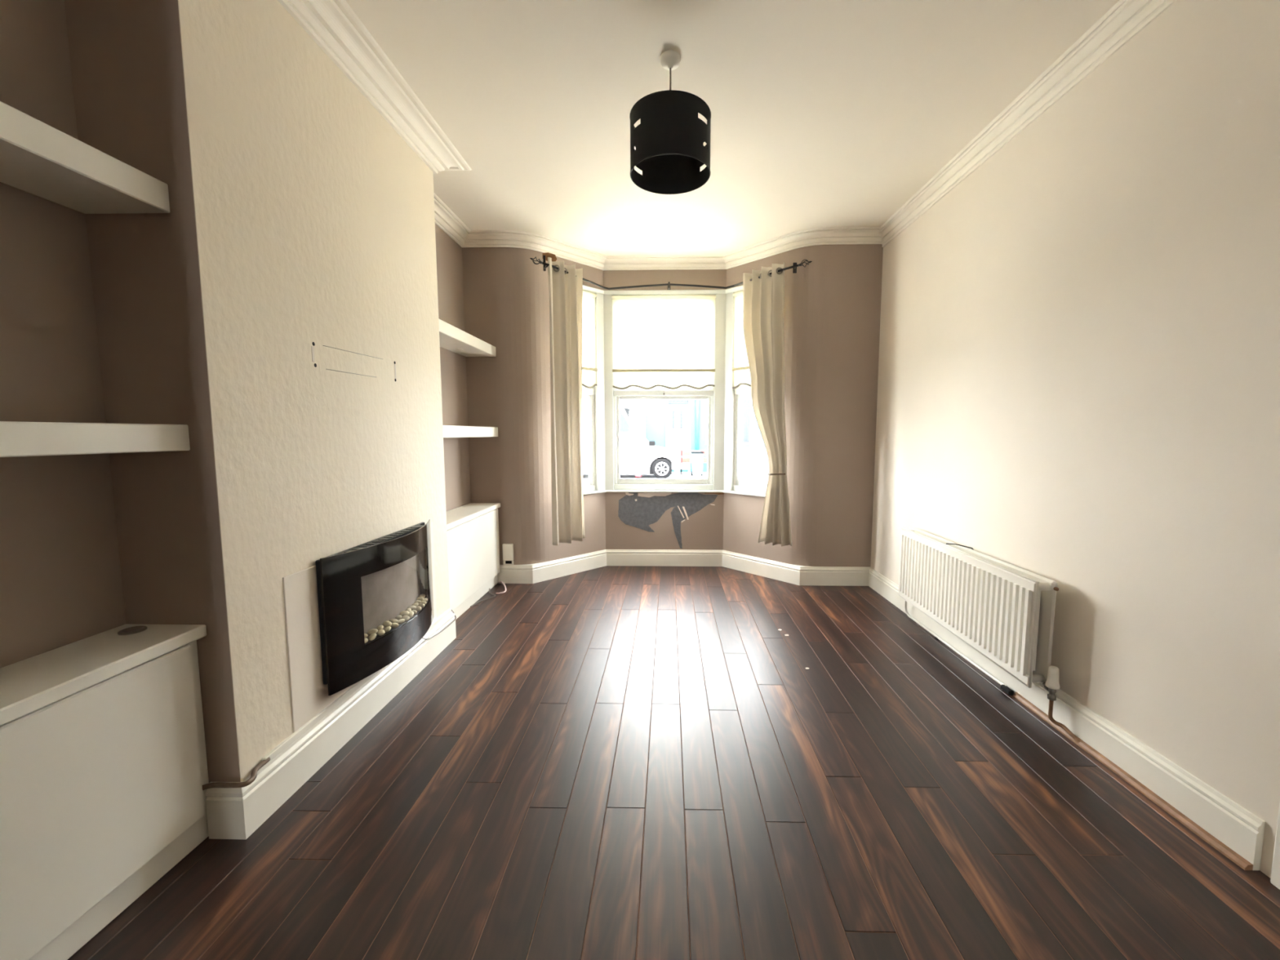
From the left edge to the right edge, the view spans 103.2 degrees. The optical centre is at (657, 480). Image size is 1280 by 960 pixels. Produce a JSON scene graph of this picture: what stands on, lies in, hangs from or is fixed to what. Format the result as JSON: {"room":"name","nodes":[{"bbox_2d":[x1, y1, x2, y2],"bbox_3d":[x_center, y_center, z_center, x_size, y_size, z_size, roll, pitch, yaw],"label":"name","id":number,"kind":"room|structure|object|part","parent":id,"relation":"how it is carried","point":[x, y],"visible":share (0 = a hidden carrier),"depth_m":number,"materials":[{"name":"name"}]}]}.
{"room":"living room","nodes":[
{"label":"living room","id":0,"kind":"room"},
{"bbox_2d":[0,0,471,667],"bbox_3d":[-1.715,-0.115,-0.660,0.120,2.950,9.630,0,5,1],"label":"wall","id":1,"kind":"structure","parent":0,"point":[61,583],"depth_m":1.35,"materials":[{"name":"beige paint"}]},
{"bbox_2d":[0,101,169,213],"bbox_3d":[-1.495,-0.731,0.837,0.246,0.078,1.163,0,5,1],"label":"floating shelf","id":2,"kind":"object","parent":1,"relation":"attached to","point":[37,158],"visible":1,"depth_m":1.23,"materials":[{"name":"white wood"}]},
{"bbox_2d":[0,421,190,457],"bbox_3d":[-1.495,-0.070,0.898,0.246,0.075,1.163,0,5,1],"label":"floating shelf","id":3,"kind":"object","parent":1,"relation":"attached to","point":[17,438],"visible":1,"depth_m":1.21,"materials":[{"name":"white wood"}]},
{"bbox_2d":[438,318,496,356],"bbox_3d":[-1.434,-0.976,3.504,0.246,0.083,1.166,0,5,1],"label":"floating shelf","id":4,"kind":"object","parent":1,"relation":"attached to","point":[451,338],"visible":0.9,"depth_m":3.57,"materials":[{"name":"white wood"}]},
{"bbox_2d":[442,425,497,437],"bbox_3d":[-1.434,-0.339,3.562,0.246,0.078,1.166,0,5,1],"label":"floating shelf","id":5,"kind":"object","parent":1,"relation":"attached to","point":[449,431],"visible":0.52,"depth_m":3.53,"materials":[{"name":"white wood"}]},
{"bbox_2d":[64,0,449,782],"bbox_3d":[-1.430,-0.330,2.217,0.319,2.850,1.510,0,5,1],"label":"wall","id":6,"kind":"structure","parent":0,"point":[282,310],"depth_m":1.62,"materials":[{"name":"beige paint"}]},
{"bbox_2d":[205,611,456,839],"bbox_3d":[-1.311,0.954,2.333,0.117,0.172,1.554,0,5,1],"label":"baseboard","id":7,"kind":"structure","parent":6,"relation":"attached to","point":[232,813],"depth_m":1.85,"materials":[{"name":"white paint"}]},
{"bbox_2d":[261,608,451,764],"bbox_3d":[-1.267,0.853,2.357,0.014,0.023,1.420,0,5,1],"label":"cable trunking","id":8,"kind":"object","parent":6,"relation":"attached to","point":[277,750],"visible":0.78,"depth_m":1.92,"materials":[{"name":"white plastic"}]},
{"bbox_2d":[202,756,270,790],"bbox_3d":[-1.300,0.927,1.567,0.105,0.024,0.188,4,7,40],"label":"cable","id":9,"kind":"object","parent":8,"relation":"attached to","point":[254,773],"visible":0.95,"depth_m":1.54,"materials":[{"name":"white plastic"}]},
{"bbox_2d":[315,519,434,695],"bbox_3d":[-1.209,0.520,2.344,0.128,0.535,0.864,0,5,1],"label":"electric fireplace","id":10,"kind":"object","parent":6,"relation":"attached to","point":[375,597],"visible":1,"depth_m":2.14,"materials":[{"name":"black"}]},
{"bbox_2d":[343,526,420,552],"bbox_3d":[-1.233,0.265,2.312,0.037,0.004,0.558,0,5,1],"label":"vent grille","id":11,"kind":"object","parent":10,"relation":"attached to","point":[405,531],"depth_m":2.31,"materials":[{"name":"black metal"}]},
{"bbox_2d":[364,601,427,645],"bbox_3d":[-1.204,0.660,2.353,0.097,0.006,0.560,0,5,1],"label":"pebbles","id":12,"kind":"object","parent":10,"relation":"on","point":[394,631],"depth_m":2.26,"materials":[{"name":"beige stone"}]},
{"bbox_2d":[422,609,456,639],"bbox_3d":[-1.250,0.800,2.860,0.041,0.145,0.497,0,5,1],"label":"grey flex","id":13,"kind":"object","parent":10,"relation":"attached to","point":[451,610],"visible":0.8,"depth_m":2.92,"materials":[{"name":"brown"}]},
{"bbox_2d":[277,0,471,173],"bbox_3d":[-1.350,-1.720,2.169,0.475,0.112,1.668,0,5,1],"label":"trim","id":14,"kind":"structure","parent":6,"relation":"attached to","point":[333,25],"depth_m":2.14,"materials":[{"name":"white paint"}]},
{"bbox_2d":[462,244,883,566],"bbox_3d":[0.125,-0.589,4.484,3.565,2.950,0.789,0,5,1],"label":"wall","id":15,"kind":"structure","parent":0,"point":[833,304],"depth_m":4.14,"materials":[{"name":"beige paint"}]},
{"bbox_2d":[502,543,514,564],"bbox_3d":[-1.241,0.621,4.220,0.086,0.180,0.028,0,5,1],"label":"socket","id":16,"kind":"object","parent":15,"relation":"attached to","point":[508,548],"visible":1,"depth_m":4.21,"materials":[{"name":"white plastic"}]},
{"bbox_3d":[-1.241,0.691,4.231,0.086,0.038,0.018,0,5,1],"label":"plate","id":17,"kind":"part","parent":16,"relation":"part of","materials":[{"name":"white plastic"}]},
{"bbox_2d":[582,386,595,491],"bbox_3d":[-0.727,-0.777,4.507,0.063,1.780,0.424,5,7,44],"label":"window","id":18,"kind":"structure","parent":15,"relation":"in","point":[589,485],"depth_m":4.65,"materials":[{"name":"paint"}]},
{"bbox_3d":[-0.728,-0.353,4.547,0.039,0.820,0.348,5,7,44],"label":"sash","id":19,"kind":"part","parent":18,"relation":"part of","materials":[{"name":"paint"}]},
{"bbox_2d":[582,290,597,389],"bbox_3d":[-0.694,-1.233,4.433,0.034,0.847,0.413,5,7,44],"label":"roller blind","id":20,"kind":"object","parent":15,"relation":"attached to","point":[588,341],"visible":0.34,"depth_m":4.52,"materials":[{"name":"white fabric"}]},
{"bbox_2d":[433,192,882,270],"bbox_3d":[-0.099,-1.891,3.986,3.543,0.105,1.409,-2,5,-17],"label":"trim","id":21,"kind":"structure","parent":15,"relation":"attached to","point":[446,219],"depth_m":4.04,"materials":[{"name":"white paint"}]},
{"bbox_2d":[582,284,742,295],"bbox_3d":[0.075,-1.681,4.431,2.003,0.036,0.517,0,5,1],"label":"trim","id":22,"kind":"structure","parent":15,"relation":"attached to","point":[630,292],"depth_m":4.55,"materials":[{"name":"paint"}]},
{"bbox_2d":[613,386,714,489],"bbox_3d":[0.061,-0.796,4.715,0.955,1.780,0.063,0,5,1],"label":"window","id":23,"kind":"structure","parent":15,"relation":"in","point":[632,393],"depth_m":4.73,"materials":[{"name":"paint"}]},
{"bbox_3d":[0.061,-1.239,4.676,0.879,0.810,0.039,0,5,1],"label":"sash","id":24,"kind":"part","parent":23,"relation":"part of","materials":[{"name":"paint"}]},
{"bbox_2d":[611,294,715,395],"bbox_3d":[0.059,-1.227,4.630,0.947,0.895,0.034,0,5,1],"label":"roller blind","id":25,"kind":"object","parent":15,"relation":"attached to","point":[668,342],"visible":1,"depth_m":4.63,"materials":[{"name":"white fabric"}]},
{"bbox_2d":[595,292,734,491],"bbox_3d":[0.075,-0.777,4.515,2.001,1.780,0.495,0,5,1],"label":"trim","id":26,"kind":"structure","parent":15,"relation":"attached to","point":[723,436],"depth_m":4.64,"materials":[{"name":"paint"}]},
{"bbox_2d":[529,255,812,289],"bbox_3d":[0.120,-1.705,4.116,2.075,0.160,0.916,0,5,1],"label":"pole","id":27,"kind":"object","parent":15,"relation":"attached to","point":[544,263],"visible":0.97,"depth_m":4.34,"materials":[{"name":"black metal"}]},
{"bbox_2d":[547,257,585,545],"bbox_3d":[-0.720,-0.593,4.070,0.133,2.215,0.351,4,7,40],"label":"curtain","id":28,"kind":"object","parent":27,"relation":"hanging from","point":[566,290],"visible":1,"depth_m":4.06,"materials":[{"name":"beige fabric"}]},
{"bbox_2d":[742,262,791,546],"bbox_3d":[0.877,-0.596,4.099,0.182,2.215,0.562,-4,7,-40],"label":"curtain","id":29,"kind":"object","parent":27,"relation":"hanging from","point":[763,297],"visible":1,"depth_m":4.07,"materials":[{"name":"beige fabric"}]},
{"bbox_2d":[583,489,765,497],"bbox_3d":[0.075,0.117,4.605,2.032,0.018,0.540,0,5,1],"label":"trim","id":30,"kind":"structure","parent":15,"relation":"attached to","point":[604,491],"depth_m":4.71,"materials":[{"name":"paint"}]},
{"bbox_2d":[497,549,870,586],"bbox_3d":[0.221,0.761,4.521,3.090,0.154,0.657,0,5,1],"label":"baseboard","id":31,"kind":"structure","parent":15,"relation":"attached to","point":[534,573],"depth_m":4.46,"materials":[{"name":"white paint"}]},
{"bbox_2d":[732,290,751,389],"bbox_3d":[0.832,-1.230,4.396,0.034,0.847,0.436,-5,7,-43],"label":"roller blind","id":32,"kind":"object","parent":15,"relation":"attached to","point":[741,374],"visible":0.37,"depth_m":4.50,"materials":[{"name":"white fabric"}]},
{"bbox_2d":[733,385,769,493],"bbox_3d":[0.865,-0.773,4.470,0.063,1.780,0.445,-5,7,-43],"label":"window","id":33,"kind":"structure","parent":15,"relation":"in","point":[743,391],"depth_m":4.61,"materials":[{"name":"paint"}]},
{"bbox_3d":[0.866,-1.216,4.430,0.039,0.810,0.369,-5,7,-43],"label":"sash","id":34,"kind":"part","parent":33,"relation":"part of","materials":[{"name":"paint"}]},
{"bbox_2d":[67,565,1279,959],"bbox_3d":[0.046,1.312,-0.287,3.590,0.060,10.390,0,5,1],"label":"floor","id":35,"kind":"structure","parent":0,"point":[607,762],"depth_m":1.66,"materials":[{"name":"brown wood"}]},
{"bbox_2d":[0,623,208,959],"bbox_3d":[-1.493,0.822,0.981,0.250,0.684,1.161,0,5,1],"label":"base cabinet","id":36,"kind":"object","parent":35,"relation":"on","point":[104,772],"visible":1,"depth_m":1.25,"materials":[{"name":"white wood"}]},
{"bbox_2d":[446,502,500,619],"bbox_3d":[-1.432,0.579,3.646,0.250,0.678,1.164,0,5,1],"label":"base cabinet","id":37,"kind":"object","parent":35,"relation":"on","point":[472,528],"visible":0.51,"depth_m":3.65,"materials":[{"name":"white wood"}]},
{"bbox_2d":[470,588,495,607],"bbox_3d":[-1.293,0.889,3.838,0.103,0.023,0.382,0,5,1],"label":"cable","id":38,"kind":"object","parent":35,"relation":"on","point":[489,588],"visible":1,"depth_m":3.83,"materials":[{"name":"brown plastic"}]},
{"bbox_2d":[495,581,506,594],"bbox_3d":[-1.247,0.859,4.081,0.077,0.042,0.268,-1,5,-12],"label":"cable","id":39,"kind":"object","parent":35,"relation":"on","point":[502,582],"visible":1,"depth_m":4.00,"materials":[{"name":"white plastic"}]},
{"bbox_2d":[1012,692,1253,870],"bbox_3d":[1.703,1.068,1.940,0.025,0.017,0.976,0,5,1],"label":"wooden beading","id":40,"kind":"object","parent":35,"relation":"on","point":[1184,820],"visible":0.96,"depth_m":1.73,"materials":[{"name":"wood"}]},
{"bbox_2d":[345,0,1119,255],"bbox_3d":[0.063,-1.575,-0.458,3.660,0.120,10.620,0,5,1],"label":"ceiling","id":41,"kind":"structure","parent":0,"point":[824,113],"depth_m":2.31,"materials":[{"name":"paint"}]},
{"bbox_2d":[629,49,711,194],"bbox_3d":[0.055,-1.518,2.119,0.339,0.466,0.339,1,5,15],"label":"pendant lamp","id":42,"kind":"object","parent":41,"relation":"hanging from","point":[670,153],"visible":1,"depth_m":2.02,"materials":[{"name":"black fabric"}]},
{"bbox_3d":[0.055,-1.401,2.130,0.336,0.232,0.336,0,5,1],"label":"lamp shade","id":43,"kind":"part","parent":42,"relation":"part of","materials":[{"name":"black fabric"}]},
{"bbox_2d":[870,0,1279,878],"bbox_3d":[1.770,-0.108,-0.738,0.120,2.950,9.632,0,5,1],"label":"wall","id":44,"kind":"structure","parent":0,"point":[1078,381],"depth_m":1.85,"materials":[{"name":"beige paint"}]},
{"bbox_2d":[897,527,1058,688],"bbox_3d":[1.677,0.601,2.773,0.149,0.480,1.262,0,5,1],"label":"radiator","id":45,"kind":"object","parent":44,"relation":"attached to","point":[1005,611],"visible":0.98,"depth_m":2.49,"materials":[{"name":"metal"}]},
{"bbox_2d":[904,600,1013,695],"bbox_3d":[1.700,0.902,2.931,0.040,0.165,1.049,0,5,0],"label":"pipe","id":46,"kind":"object","parent":45,"relation":"attached to","point":[1004,687],"visible":0.87,"depth_m":2.79,"materials":[{"name":"metal"}]},
{"bbox_2d":[1042,665,1079,742],"bbox_3d":[1.679,0.927,2.100,0.048,0.276,0.176,-2,5,-17],"label":"radiator valve","id":47,"kind":"object","parent":45,"relation":"attached to","point":[1051,685],"visible":1,"depth_m":2.13,"materials":[{"name":"white plastic"}]},
{"bbox_2d":[879,0,1176,247],"bbox_3d":[1.687,-1.432,-0.859,0.105,0.130,9.631,0,5,1],"label":"trim","id":48,"kind":"structure","parent":44,"relation":"attached to","point":[1126,19],"depth_m":2.27,"materials":[{"name":"white paint"}]},
{"bbox_2d":[868,567,1265,870],"bbox_3d":[1.739,0.921,2.815,0.030,0.150,2.745,0,5,1],"label":"baseboard","id":49,"kind":"structure","parent":44,"relation":"attached to","point":[1241,830],"depth_m":1.81,"materials":[{"name":"white paint"}]},
{"bbox_2d":[1270,803,1279,889],"bbox_3d":[1.726,0.125,0.837,0.064,2.102,0.972,0,5,1],"label":"trim","id":50,"kind":"structure","parent":44,"relation":"attached to","point":[1275,873],"depth_m":1.40,"materials":[{"name":"white paint"}]},
{"label":"outside","id":51,"kind":"structure","parent":0,"visible":0},
{"bbox_2d":[582,471,767,481],"bbox_3d":[0.301,0.279,13.328,60.000,0.100,11.500,0,5,1],"label":"road","id":52,"kind":"structure","parent":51,"point":[685,474],"depth_m":17.16,"materials":[{"name":"grey asphalt"}]},
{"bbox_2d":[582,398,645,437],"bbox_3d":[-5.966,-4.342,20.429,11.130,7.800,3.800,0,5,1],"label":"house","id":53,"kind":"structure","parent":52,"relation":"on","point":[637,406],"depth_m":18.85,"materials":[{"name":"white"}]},
{"bbox_2d":[582,402,679,478],"bbox_3d":[-2.078,-1.312,16.802,5.580,2.410,2.000,0,5,1],"label":"van","id":54,"kind":"object","parent":52,"relation":"on","point":[638,456],"visible":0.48,"depth_m":16.00,"materials":[{"name":"white paint"}]},
{"bbox_2d":[648,440,655,445],"bbox_3d":[-0.159,-1.150,15.869,0.200,0.160,0.200,0,5,1],"label":"mirror","id":55,"kind":"object","parent":54,"relation":"attached to","point":[651,442],"depth_m":15.77,"materials":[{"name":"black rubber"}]},
{"bbox_2d":[680,447,707,474],"bbox_3d":[1.608,-0.696,18.181,1.530,0.950,0.600,0,5,1],"label":"barrier","id":56,"kind":"object","parent":52,"relation":"on","point":[682,452],"visible":0.44,"depth_m":18.15,"materials":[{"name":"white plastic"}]},
{"bbox_2d":[690,451,704,475],"bbox_3d":[1.360,-0.551,17.206,0.440,0.838,0.540,0,5,1],"label":"wheelie bin","id":57,"kind":"object","parent":52,"relation":"on","point":[697,457],"visible":1,"depth_m":16.97,"materials":[{"name":"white plastic"}]},
{"bbox_3d":[1.360,-0.938,17.165,0.440,0.060,0.530,0,5,1],"label":"lid","id":58,"kind":"part","parent":57,"relation":"part of","materials":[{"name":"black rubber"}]},
{"bbox_2d":[645,397,764,471],"bbox_3d":[1.837,-4.326,20.252,4.470,7.800,3.800,0,5,1],"label":"house","id":59,"kind":"structure","parent":52,"relation":"on","point":[673,424],"depth_m":18.85,"materials":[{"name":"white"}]},
{"bbox_3d":[0.603,-2.252,18.832,0.105,0.690,0.025,0,5,1],"label":"door glass","id":60,"kind":"part","parent":59,"relation":"part of","materials":[{"name":"white"}]},
{"bbox_3d":[0.786,-1.591,18.911,0.770,2.400,0.040,0,5,1],"label":"door","id":61,"kind":"part","parent":59,"relation":"part of","materials":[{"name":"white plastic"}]},
{"bbox_3d":[0.786,-1.670,18.898,0.910,2.760,0.070,0,5,1],"label":"door frame","id":62,"kind":"part","parent":59,"relation":"part of","materials":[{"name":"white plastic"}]},
{"bbox_3d":[0.900,-2.251,18.825,0.105,0.690,0.025,0,5,1],"label":"door glass","id":63,"kind":"part","parent":59,"relation":"part of","materials":[{"name":"white"}]},
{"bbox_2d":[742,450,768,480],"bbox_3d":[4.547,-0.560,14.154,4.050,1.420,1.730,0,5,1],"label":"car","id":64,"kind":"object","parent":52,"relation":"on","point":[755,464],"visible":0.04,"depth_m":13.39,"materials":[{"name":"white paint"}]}
]}

